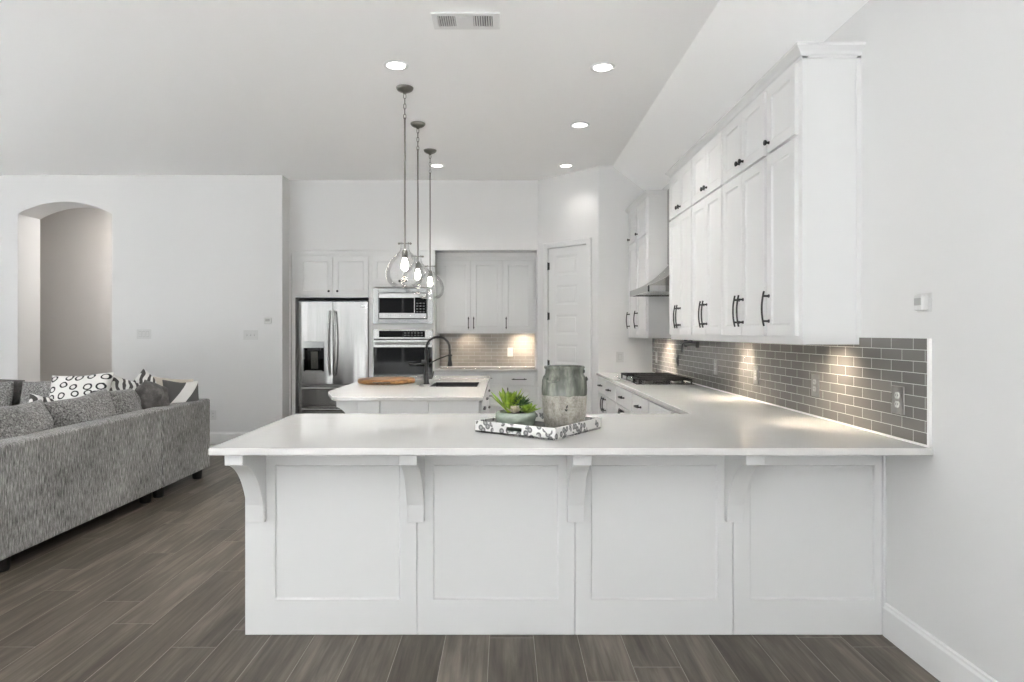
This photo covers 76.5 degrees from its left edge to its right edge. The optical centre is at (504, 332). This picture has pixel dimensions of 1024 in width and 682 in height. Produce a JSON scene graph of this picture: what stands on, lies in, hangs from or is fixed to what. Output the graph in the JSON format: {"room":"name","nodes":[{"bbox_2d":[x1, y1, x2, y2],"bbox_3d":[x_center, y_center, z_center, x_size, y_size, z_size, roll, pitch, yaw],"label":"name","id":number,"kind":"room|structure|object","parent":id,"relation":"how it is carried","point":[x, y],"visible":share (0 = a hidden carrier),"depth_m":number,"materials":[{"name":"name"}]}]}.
{"room":"kitchen","nodes":[
{"label":"kitchen","id":0,"kind":"room"},
{"bbox_2d":[40,208,111,389],"bbox_3d":[-5.582,-0.285,9.155,5.635,3.340,1.389,0,0,0],"label":"wall","id":1,"kind":"structure","parent":0,"point":[76,243],"depth_m":9.70,"materials":[{"name":"grey paint"}]},
{"bbox_2d":[0,175,288,431],"bbox_3d":[-5.582,-0.285,8.265,5.635,3.340,0.390,0,0,0],"label":"wall","id":2,"kind":"structure","parent":0,"point":[199,262],"depth_m":8.07,"materials":[{"name":"white paint"}]},
{"bbox_2d":[137,329,150,338],"bbox_3d":[-4.480,0.020,8.064,0.182,0.120,0.011,0,0,0],"label":"wall switch","id":3,"kind":"object","parent":2,"relation":"attached to","point":[141,333],"visible":1,"depth_m":8.06,"materials":[{"name":"grey plastic"}]},
{"bbox_2d":[210,410,215,419],"bbox_3d":[-3.620,1.025,8.065,0.075,0.120,0.009,0,0,0],"label":"wall outlet","id":4,"kind":"object","parent":2,"relation":"attached to","point":[212,412],"visible":1,"depth_m":8.06,"materials":[{"name":"grey"}]},
{"bbox_2d":[210,432,247,443],"bbox_3d":[-5.582,1.310,8.062,5.635,0.150,0.017,0,0,0],"label":"baseboard","id":5,"kind":"structure","parent":2,"relation":"attached to","point":[215,437],"depth_m":8.05,"materials":[{"name":"white wood"}]},
{"bbox_2d":[243,330,257,339],"bbox_3d":[-3.155,0.030,8.062,0.182,0.120,0.016,0,0,0],"label":"wall switch","id":6,"kind":"object","parent":2,"relation":"attached to","point":[247,334],"visible":1,"depth_m":8.06,"materials":[{"name":"grey plastic"}]},
{"bbox_2d":[264,318,271,323],"bbox_3d":[-2.940,-0.145,8.058,0.090,0.080,0.024,0,0,0],"label":"thermostat","id":7,"kind":"object","parent":2,"relation":"attached to","point":[266,320],"visible":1,"depth_m":8.05,"materials":[{"name":"grey plastic"}]},
{"bbox_2d":[289,250,291,415],"bbox_3d":[-2.815,-0.285,8.640,0.140,3.340,0.620,0,0,0],"label":"wall","id":8,"kind":"structure","parent":0,"point":[290,254],"depth_m":8.33,"materials":[{"name":"white paint"}]},
{"bbox_2d":[309,300,439,366],"bbox_3d":[-1.143,-0.285,9.025,3.485,3.340,0.150,0,0,0],"label":"wall","id":9,"kind":"structure","parent":0,"point":[309,300],"depth_m":8.95,"materials":[{"name":"white paint"}]},
{"bbox_2d":[437,253,502,332],"bbox_3d":[-0.465,-0.521,8.747,0.870,1.068,0.406,0,0,0],"label":"upper cabinet","id":10,"kind":"object","parent":9,"relation":"attached to","point":[469,285],"visible":1,"depth_m":8.60,"materials":[{"name":"white wood"}]},
{"bbox_2d":[440,333,534,366],"bbox_3d":[-0.245,0.228,8.944,1.308,0.486,0.012,0,0,0],"label":"backsplash","id":11,"kind":"structure","parent":9,"relation":"attached to","point":[467,349],"depth_m":8.94,"materials":[{"name":"grey tile"}]},
{"bbox_2d":[507,348,512,356],"bbox_3d":[0.070,0.270,8.935,0.075,0.120,0.009,0,0,0],"label":"wall outlet","id":12,"kind":"object","parent":11,"relation":"attached to","point":[509,350],"visible":1,"depth_m":8.93,"materials":[{"name":"grey plastic"}]},
{"bbox_2d":[503,253,535,332],"bbox_3d":[0.189,-0.521,8.747,0.438,1.068,0.406,0,0,0],"label":"upper cabinet","id":13,"kind":"object","parent":9,"relation":"attached to","point":[519,269],"visible":0.99,"depth_m":8.60,"materials":[{"name":"white wood"}]},
{"bbox_2d":[289,180,537,252],"bbox_3d":[-1.171,-1.505,8.640,3.188,0.900,0.620,0,0,0],"label":"wall","id":14,"kind":"structure","parent":0,"point":[468,216],"depth_m":8.33,"materials":[{"name":"white paint"}]},
{"bbox_2d":[0,0,868,189],"bbox_3d":[-3.328,-1.822,2.550,10.544,0.767,14.700,0,0,0],"label":"ceiling","id":15,"kind":"structure","parent":0,"point":[292,89],"depth_m":5.00,"materials":[{"name":"white paint"}]},
{"bbox_2d":[383,60,408,70],"bbox_3d":[-0.797,-1.950,4.755,0.182,0.009,0.182,0,0,0],"label":"recessed light","id":16,"kind":"object","parent":15,"relation":"in","point":[394,65],"visible":1,"depth_m":4.75,"materials":[{"name":"white"}]},
{"bbox_2d":[396,84,413,270],"bbox_3d":[-0.800,-1.159,5.190,0.300,1.591,0.300,0,0,0],"label":"pendant light","id":17,"kind":"object","parent":15,"relation":"hanging from","point":[405,89],"visible":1,"depth_m":5.18,"materials":[{"name":"silver metal"}]},
{"bbox_2d":[402,249,407,257],"bbox_3d":[-0.800,-0.629,5.190,0.048,0.071,0.048,0,0,0],"label":"socket","id":18,"kind":"object","parent":17,"relation":"attached to","point":[404,252],"depth_m":5.17,"materials":[{"name":"silver metal"}]},
{"bbox_2d":[410,121,424,279],"bbox_3d":[-0.815,-1.159,6.080,0.300,1.591,0.300,0,0,0],"label":"pendant light","id":19,"kind":"object","parent":15,"relation":"hanging from","point":[416,124],"visible":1,"depth_m":6.07,"materials":[{"name":"white"}]},
{"bbox_2d":[415,261,419,268],"bbox_3d":[-0.815,-0.629,6.080,0.048,0.071,0.048,0,0,0],"label":"socket","id":20,"kind":"object","parent":19,"relation":"attached to","point":[417,265],"depth_m":6.06,"materials":[{"name":"silver metal"}]},
{"bbox_2d":[424,148,436,286],"bbox_3d":[-0.803,-1.159,6.970,0.300,1.591,0.300,0,0,0],"label":"pendant light","id":21,"kind":"object","parent":15,"relation":"hanging from","point":[429,151],"visible":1,"depth_m":6.96,"materials":[{"name":"white"}]},
{"bbox_2d":[430,164,443,167],"bbox_3d":[-0.800,-1.950,7.610,0.182,0.009,0.182,0,0,0],"label":"recessed light","id":22,"kind":"object","parent":15,"relation":"in","point":[431,165],"visible":0.95,"depth_m":7.59,"materials":[{"name":"white"}]},
{"bbox_2d":[431,12,499,28],"bbox_3d":[-0.243,-1.948,4.070,0.420,0.014,0.210,0,0,0],"label":"ceiling vent","id":23,"kind":"object","parent":15,"relation":"in","point":[441,20],"visible":1,"depth_m":4.05,"materials":[{"name":"white metal"}]},
{"bbox_2d":[558,164,573,167],"bbox_3d":[0.714,-1.950,7.610,0.182,0.009,0.182,0,0,0],"label":"recessed light","id":24,"kind":"object","parent":15,"relation":"in","point":[560,165],"visible":1,"depth_m":7.59,"materials":[{"name":"white"}]},
{"bbox_2d":[570,122,589,128],"bbox_3d":[0.706,-1.950,6.120,0.182,0.009,0.182,0,0,0],"label":"recessed light","id":25,"kind":"object","parent":15,"relation":"in","point":[578,125],"visible":1,"depth_m":6.12,"materials":[{"name":"white"}]},
{"bbox_2d":[590,62,614,72],"bbox_3d":[0.720,-1.950,4.790,0.182,0.009,0.182,0,0,0],"label":"recessed light","id":26,"kind":"object","parent":15,"relation":"in","point":[602,67],"visible":1,"depth_m":4.79,"materials":[{"name":"white"}]},
{"bbox_2d":[0,444,939,681],"bbox_3d":[-3.328,1.485,2.550,10.544,0.200,14.700,0,0,0],"label":"floor","id":27,"kind":"structure","parent":0,"point":[154,591],"depth_m":2.89,"materials":[{"name":"brown wood"}]},
{"bbox_2d":[0,409,160,572],"bbox_3d":[-3.340,1.010,4.168,1.000,0.750,2.435,0,0,0],"label":"sofa section","id":28,"kind":"object","parent":27,"relation":"on","point":[55,481],"visible":1,"depth_m":4.27,"materials":[{"name":"grey fabric"}]},
{"bbox_2d":[0,399,53,439],"bbox_3d":[-3.122,0.683,4.109,0.327,0.501,0.739,0,0,-14],"label":"cushion","id":29,"kind":"object","parent":28,"relation":"on","point":[31,417],"visible":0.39,"depth_m":4.08,"materials":[{"name":"grey fabric"}]},
{"bbox_2d":[29,393,56,401],"bbox_3d":[-3.438,0.684,4.948,0.481,0.444,0.188,0,0,-36],"label":"throw pillow","id":30,"kind":"object","parent":28,"relation":"on","point":[32,397],"visible":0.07,"depth_m":4.93,"materials":[{"name":"white fabric"}]},
{"bbox_2d":[43,388,116,427],"bbox_3d":[-3.118,0.687,4.780,0.327,0.497,0.728,0,0,8],"label":"cushion","id":31,"kind":"object","parent":28,"relation":"on","point":[99,404],"visible":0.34,"depth_m":4.67,"materials":[{"name":"grey fabric"}]},
{"bbox_2d":[147,399,209,497],"bbox_3d":[-3.290,1.010,5.831,0.900,0.750,0.878,0,0,0],"label":"sofa section","id":32,"kind":"object","parent":27,"relation":"on","point":[185,426],"visible":0.4,"depth_m":5.76,"materials":[{"name":"grey fabric"}]},
{"bbox_2d":[97,388,141,414],"bbox_3d":[-3.124,0.686,5.291,0.318,0.482,0.564,0,0,-10],"label":"cushion","id":33,"kind":"object","parent":32,"relation":"on","point":[128,400],"visible":0.27,"depth_m":5.20,"materials":[{"name":"grey fabric"}]},
{"bbox_2d":[109,375,139,390],"bbox_3d":[-3.371,0.628,5.842,0.505,0.483,0.226,0,0,-19],"label":"throw pillow","id":34,"kind":"object","parent":32,"relation":"on","point":[118,383],"visible":0.09,"depth_m":5.83,"materials":[{"name":"white fabric"}]},
{"bbox_2d":[133,369,155,383],"bbox_3d":[-3.331,0.595,6.030,0.517,0.517,0.178,0,0,-20],"label":"throw pillow","id":35,"kind":"object","parent":32,"relation":"on","point":[144,375],"visible":0.17,"depth_m":6.03,"materials":[{"name":"fabric"}]},
{"bbox_2d":[134,380,169,408],"bbox_3d":[-3.061,0.621,5.656,0.337,0.447,0.326,0,0,32],"label":"throw pillow","id":36,"kind":"object","parent":32,"relation":"on","point":[151,394],"visible":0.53,"depth_m":5.53,"materials":[{"name":"fabric"}]},
{"bbox_2d":[154,377,193,385],"bbox_3d":[-3.149,0.600,6.118,0.395,0.379,0.160,0,0,-27],"label":"throw pillow","id":37,"kind":"object","parent":32,"relation":"on","point":[158,380],"visible":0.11,"depth_m":6.13,"materials":[{"name":"beige fabric"}]},
{"bbox_2d":[162,380,198,403],"bbox_3d":[-2.976,0.626,5.990,0.182,0.395,0.350,0,0,43],"label":"throw pillow","id":38,"kind":"object","parent":32,"relation":"on","point":[178,392],"visible":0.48,"depth_m":5.95,"materials":[{"name":"grey fabric"}]},
{"bbox_2d":[291,250,370,414],"bbox_3d":[-2.233,0.165,8.634,1.024,2.440,0.631,0,0,0],"label":"tall cabinet","id":39,"kind":"object","parent":27,"relation":"on","point":[316,274],"visible":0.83,"depth_m":8.36,"materials":[{"name":"white wood"}]},
{"bbox_2d":[298,301,368,413],"bbox_3d":[-2.217,0.485,8.608,0.910,1.800,0.654,0,0,0],"label":"refrigerator","id":40,"kind":"object","parent":27,"relation":"on","point":[333,336],"visible":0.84,"depth_m":8.36,"materials":[{"name":"grey metal"}]},
{"bbox_2d":[371,250,438,376],"bbox_3d":[-1.311,0.165,8.627,0.818,2.440,0.646,0,0,0],"label":"tall cabinet","id":41,"kind":"object","parent":27,"relation":"on","point":[386,270],"visible":0.35,"depth_m":8.36,"materials":[{"name":"white wood"}]},
{"bbox_2d":[373,329,432,375],"bbox_3d":[-1.311,0.342,8.565,0.768,0.762,0.587,0,0,0],"label":"wall oven","id":42,"kind":"object","parent":41,"relation":"in","point":[393,349],"visible":0.7,"depth_m":8.33,"materials":[{"name":"grey metal"}]},
{"bbox_2d":[373,288,432,323],"bbox_3d":[-1.311,-0.340,8.542,0.772,0.460,0.432,0,0,0],"label":"microwave","id":43,"kind":"object","parent":41,"relation":"in","point":[390,305],"visible":1,"depth_m":8.33,"materials":[{"name":"silver metal"}]},
{"bbox_2d":[336,384,490,413],"bbox_3d":[-0.700,0.943,5.920,1.107,0.884,2.280,0,0,0],"label":"kitchen island","id":44,"kind":"object","parent":27,"relation":"on","point":[349,407],"visible":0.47,"depth_m":4.78,"materials":[{"name":"white wood"}]},
{"bbox_2d":[328,376,489,400],"bbox_3d":[-0.790,0.486,5.923,1.260,0.030,2.355,0,0,0],"label":"island countertop","id":45,"kind":"structure","parent":44,"relation":"on","point":[356,391],"depth_m":5.19,"materials":[{"name":"white stone"}]},
{"bbox_2d":[358,377,414,384],"bbox_3d":[-1.104,0.450,6.067,0.530,0.043,0.536,0,0,-17],"label":"cutting board","id":46,"kind":"object","parent":45,"relation":"on","point":[369,380],"visible":1,"depth_m":5.89,"materials":[{"name":"brown wood"}]},
{"bbox_2d":[409,335,451,383],"bbox_3d":[-0.680,0.249,5.950,0.397,0.444,0.060,0,0,0],"label":"kitchen faucet","id":47,"kind":"object","parent":45,"relation":"on","point":[427,377],"visible":1,"depth_m":5.94,"materials":[{"name":"black metal"}]},
{"bbox_2d":[429,382,479,386],"bbox_3d":[-0.450,0.594,5.920,0.434,0.242,0.544,0,0,0],"label":"sink","id":48,"kind":"object","parent":45,"relation":"in","point":[435,384],"visible":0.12,"depth_m":6.18,"materials":[{"name":"black metal"}]},
{"bbox_2d":[435,372,501,413],"bbox_3d":[-0.468,0.944,8.627,0.865,0.883,0.646,0,0,0],"label":"base cabinet","id":49,"kind":"object","parent":27,"relation":"on","point":[495,383],"visible":0.05,"depth_m":8.35,"materials":[{"name":"white wood"}]},
{"bbox_2d":[435,367,536,371],"bbox_3d":[-0.246,0.486,8.642,1.310,0.030,0.614,0,0,0],"label":"countertop","id":50,"kind":"structure","parent":49,"relation":"on","point":[439,369],"depth_m":8.34,"materials":[{"name":"white stone"}]},
{"bbox_2d":[502,372,536,411],"bbox_3d":[0.186,0.944,8.627,0.443,0.883,0.646,0,0,0],"label":"base cabinet","id":51,"kind":"object","parent":27,"relation":"on","point":[511,381],"visible":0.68,"depth_m":8.35,"materials":[{"name":"white wood"}]},
{"bbox_2d":[225,456,885,634],"bbox_3d":[0.277,0.943,3.232,2.934,0.884,1.045,0,0,0],"label":"base cabinet","id":52,"kind":"object","parent":27,"relation":"on","point":[335,545],"visible":0.83,"depth_m":2.99,"materials":[{"name":"white wood"}]},
{"bbox_2d":[208,373,932,455],"bbox_3d":[0.259,0.486,5.146,2.968,0.030,5.008,0,0,0],"label":"countertop","id":53,"kind":"structure","parent":52,"relation":"on","point":[709,422],"depth_m":2.94,"materials":[{"name":"white stone"}]},
{"bbox_2d":[475,412,600,439],"bbox_3d":[0.165,0.445,3.142,0.440,0.052,0.440,0,0,35],"label":"serving tray","id":54,"kind":"object","parent":53,"relation":"on","point":[538,430],"visible":0.65,"depth_m":2.99,"materials":[{"name":"grey"}]},
{"bbox_2d":[490,388,542,430],"bbox_3d":[0.043,0.368,3.143,0.248,0.190,0.196,0,0,41],"label":"succulent bowl","id":55,"kind":"object","parent":54,"relation":"on","point":[524,414],"visible":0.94,"depth_m":3.09,"materials":[{"name":"green plant"}]},
{"bbox_2d":[542,365,587,427],"bbox_3d":[0.291,0.312,3.155,0.227,0.301,0.221,0,0,0],"label":"jar","id":56,"kind":"object","parent":54,"relation":"on","point":[564,387],"visible":0.91,"depth_m":3.07,"materials":[{"name":"grey ceramic"}]},
{"bbox_2d":[618,373,694,384],"bbox_3d":[1.430,0.441,6.265,0.530,0.060,0.930,0,0,0],"label":"cooktop","id":57,"kind":"object","parent":53,"relation":"in","point":[637,378],"visible":1,"depth_m":5.99,"materials":[{"name":"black metal"}]},
{"bbox_2d":[597,377,605,413],"bbox_3d":[1.394,0.944,7.360,0.698,0.883,0.540,0,0,0],"label":"base cabinet","id":58,"kind":"object","parent":27,"relation":"on","point":[601,381],"visible":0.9,"depth_m":7.35,"materials":[{"name":"white wood"}]},
{"bbox_2d":[602,380,616,413],"bbox_3d":[1.394,0.944,6.760,0.698,0.883,0.660,0,0,0],"label":"base cabinet","id":59,"kind":"object","parent":27,"relation":"on","point":[610,387],"visible":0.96,"depth_m":6.77,"materials":[{"name":"white wood"}]},
{"bbox_2d":[616,385,633,413],"bbox_3d":[1.394,0.944,6.005,0.698,0.883,0.850,0,0,0],"label":"base cabinet","id":60,"kind":"object","parent":27,"relation":"on","point":[623,395],"visible":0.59,"depth_m":5.96,"materials":[{"name":"white wood"}]},
{"bbox_2d":[632,393,650,413],"bbox_3d":[1.394,0.944,5.265,0.698,0.883,0.630,0,0,0],"label":"base cabinet","id":61,"kind":"object","parent":27,"relation":"on","point":[640,404],"visible":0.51,"depth_m":5.25,"materials":[{"name":"white wood"}]},
{"bbox_2d":[649,401,674,413],"bbox_3d":[1.394,0.944,4.600,0.698,0.883,0.700,0,0,0],"label":"base cabinet","id":62,"kind":"object","parent":27,"relation":"on","point":[654,408],"visible":0.02,"depth_m":4.65,"materials":[{"name":"white wood"}]},
{"bbox_3d":[-4.768,1.010,5.825,1.965,0.750,0.890,0,0,0],"label":"sofa section","id":63,"kind":"object","parent":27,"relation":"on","visible":0},
{"bbox_2d":[0,381,13,406],"bbox_3d":[-4.800,0.682,5.903,0.635,0.478,0.240,0,0,4],"label":"cushion","id":64,"kind":"object","parent":63,"relation":"on","point":[6,388],"visible":0.56,"depth_m":5.89,"materials":[{"name":"grey fabric"}]},
{"bbox_2d":[0,379,24,405],"bbox_3d":[-4.700,0.610,6.025,0.449,0.414,0.169,0,0,2],"label":"throw pillow","id":65,"kind":"object","parent":63,"relation":"on","point":[17,390],"visible":0.36,"depth_m":6.02,"materials":[{"name":"grey fabric"}]},
{"bbox_2d":[21,381,50,403],"bbox_3d":[-4.060,0.684,5.961,0.769,0.478,0.216,0,0,-3],"label":"cushion","id":66,"kind":"object","parent":63,"relation":"on","point":[42,388],"visible":0.1,"depth_m":5.92,"materials":[{"name":"grey fabric"}]},
{"bbox_2d":[49,372,113,399],"bbox_3d":[-3.740,0.573,5.699,0.601,0.443,0.218,0,0,4],"label":"throw pillow","id":67,"kind":"object","parent":63,"relation":"on","point":[62,387],"visible":0.43,"depth_m":5.67,"materials":[{"name":"white fabric"}]},
{"bbox_2d":[535,250,537,411],"bbox_3d":[0.470,0.165,8.640,0.120,2.440,0.620,0,0,0],"label":"wall","id":68,"kind":"structure","parent":0,"point":[536,333],"depth_m":8.33,"materials":[{"name":"white paint"}]},
{"bbox_2d":[538,167,597,413],"bbox_3d":[0.804,-0.285,8.032,0.120,3.340,0.960,0,0,-45],"label":"wall","id":69,"kind":"structure","parent":0,"point":[567,203],"depth_m":7.97,"materials":[{"name":"white paint"}]},
{"bbox_2d":[547,245,585,376],"bbox_3d":[0.753,0.163,7.990,0.111,2.429,0.620,0,0,-45],"label":"door","id":70,"kind":"structure","parent":69,"relation":"in","point":[566,266],"depth_m":8.00,"materials":[{"name":"white wood"}]},
{"bbox_2d":[543,237,591,413],"bbox_3d":[0.753,0.129,7.981,0.025,2.513,0.760,0,0,-45],"label":"trim","id":71,"kind":"structure","parent":69,"relation":"attached to","point":[588,241],"depth_m":7.75,"materials":[{"name":"white wood"}]},
{"bbox_2d":[598,166,651,391],"bbox_3d":[1.422,-0.285,7.710,0.644,3.340,0.120,0,0,0],"label":"wall","id":72,"kind":"structure","parent":0,"point":[616,192],"depth_m":7.65,"materials":[{"name":"white paint"}]},
{"bbox_2d":[616,352,623,361],"bbox_3d":[1.353,0.288,7.644,0.090,0.124,0.011,0,0,0],"label":"wall switch","id":73,"kind":"object","parent":72,"relation":"attached to","point":[619,355],"visible":1,"depth_m":7.64,"materials":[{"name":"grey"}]},
{"bbox_2d":[662,0,1023,681],"bbox_3d":[1.834,-0.113,2.450,0.180,2.995,14.500,0,0,0],"label":"wall","id":74,"kind":"structure","parent":0,"point":[942,81],"depth_m":2.53,"materials":[{"name":"white paint"}]},
{"bbox_2d":[626,208,637,337],"bbox_3d":[1.567,-0.664,7.378,0.354,1.447,0.545,0,0,0],"label":"upper cabinet","id":75,"kind":"object","parent":74,"relation":"attached to","point":[632,239],"visible":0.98,"depth_m":7.36,"materials":[{"name":"white wood"}]},
{"bbox_2d":[625,190,666,215],"bbox_3d":[1.578,-1.407,7.103,0.332,0.063,1.094,0,0,0],"label":"crown molding","id":76,"kind":"structure","parent":75,"relation":"attached to","point":[645,194],"depth_m":6.65,"materials":[{"name":"white wood"}]},
{"bbox_2d":[630,189,670,296],"bbox_3d":[1.502,-0.872,6.157,0.483,1.020,0.815,0,0,0],"label":"range hood","id":77,"kind":"object","parent":74,"relation":"attached to","point":[659,286],"visible":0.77,"depth_m":6.23,"materials":[{"name":"white wood"}]},
{"bbox_2d":[633,197,670,337],"bbox_3d":[1.567,-0.664,6.853,0.354,1.447,0.505,0,0,0],"label":"upper cabinet","id":78,"kind":"object","parent":74,"relation":"attached to","point":[652,313],"visible":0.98,"depth_m":6.60,"materials":[{"name":"white wood"}]},
{"bbox_2d":[669,160,693,339],"bbox_3d":[1.567,-0.648,5.353,0.354,1.414,0.695,0,0,0],"label":"upper cabinet","id":79,"kind":"object","parent":74,"relation":"attached to","point":[680,184],"visible":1,"depth_m":5.32,"materials":[{"name":"white wood"}]},
{"bbox_2d":[692,132,724,340],"bbox_3d":[1.567,-0.648,4.655,0.354,1.414,0.700,0,0,0],"label":"upper cabinet","id":80,"kind":"object","parent":74,"relation":"attached to","point":[707,165],"visible":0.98,"depth_m":4.59,"materials":[{"name":"white wood"}]},
{"bbox_2d":[723,91,767,342],"bbox_3d":[1.567,-0.648,3.950,0.354,1.414,0.710,0,0,0],"label":"upper cabinet","id":81,"kind":"object","parent":74,"relation":"attached to","point":[745,155],"visible":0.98,"depth_m":3.89,"materials":[{"name":"white wood"}]},
{"bbox_2d":[665,42,865,178],"bbox_3d":[1.578,-1.373,4.443,0.332,0.063,2.602,0,0,0],"label":"crown molding","id":82,"kind":"structure","parent":74,"relation":"attached to","point":[812,50],"depth_m":3.45,"materials":[{"name":"white wood"}]},
{"bbox_2d":[652,338,931,447],"bbox_3d":[1.737,0.248,5.152,0.014,0.446,4.995,0,0,0],"label":"backsplash","id":83,"kind":"structure","parent":74,"relation":"attached to","point":[856,382],"depth_m":3.44,"materials":[{"name":"grey tile"}]},
{"bbox_2d":[681,340,698,351],"bbox_3d":[1.673,0.113,5.869,0.120,0.135,0.450,0,0,0],"label":"pot filler","id":84,"kind":"object","parent":83,"relation":"attached to","point":[685,343],"visible":0.91,"depth_m":5.84,"materials":[{"name":"black metal"}]},
{"bbox_2d":[714,359,717,374],"bbox_3d":[1.729,0.285,5.340,0.009,0.124,0.088,0,0,0],"label":"wall outlet","id":85,"kind":"object","parent":83,"relation":"attached to","point":[715,361],"visible":1,"depth_m":5.33,"materials":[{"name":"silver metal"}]},
{"bbox_2d":[753,366,758,384],"bbox_3d":[1.729,0.295,4.480,0.009,0.124,0.088,0,0,0],"label":"wall outlet","id":86,"kind":"object","parent":83,"relation":"attached to","point":[755,368],"visible":1,"depth_m":4.47,"materials":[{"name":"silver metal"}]},
{"bbox_2d":[811,374,818,396],"bbox_3d":[1.729,0.295,3.626,0.009,0.124,0.088,0,0,0],"label":"wall outlet","id":87,"kind":"object","parent":83,"relation":"attached to","point":[814,377],"visible":1,"depth_m":3.62,"materials":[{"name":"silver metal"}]},
{"bbox_2d":[892,385,904,414],"bbox_3d":[1.729,0.297,2.862,0.009,0.124,0.088,0,0,0],"label":"wall outlet","id":88,"kind":"object","parent":83,"relation":"attached to","point":[898,392],"visible":1,"depth_m":2.85,"materials":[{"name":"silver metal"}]},
{"bbox_2d":[761,56,860,344],"bbox_3d":[1.567,-0.648,3.389,0.354,1.414,0.413,0,0,0],"label":"upper cabinet","id":89,"kind":"object","parent":74,"relation":"attached to","point":[813,142],"visible":1,"depth_m":3.19,"materials":[{"name":"white wood"}]},
{"bbox_2d":[914,293,931,312],"bbox_3d":[1.728,-0.123,2.700,0.032,0.080,0.090,0,0,0],"label":"wall sensor","id":90,"kind":"object","parent":74,"relation":"attached to","point":[922,302],"visible":1,"depth_m":2.67,"materials":[{"name":"grey plastic"}]},
{"bbox_2d":[914,298,920,304],"bbox_3d":[1.714,-0.128,2.700,0.002,0.030,0.044,0,0,0],"label":"grille","id":91,"kind":"object","parent":90,"relation":"attached to","point":[917,301],"depth_m":2.70,"materials":[{"name":"grey plastic"}]},
{"bbox_2d":[883,603,997,681],"bbox_3d":[1.736,1.310,-0.815,0.017,0.150,7.570,0,0,0],"label":"baseboard","id":92,"kind":"structure","parent":74,"relation":"attached to","point":[941,661],"depth_m":2.66,"materials":[{"name":"white wood"}]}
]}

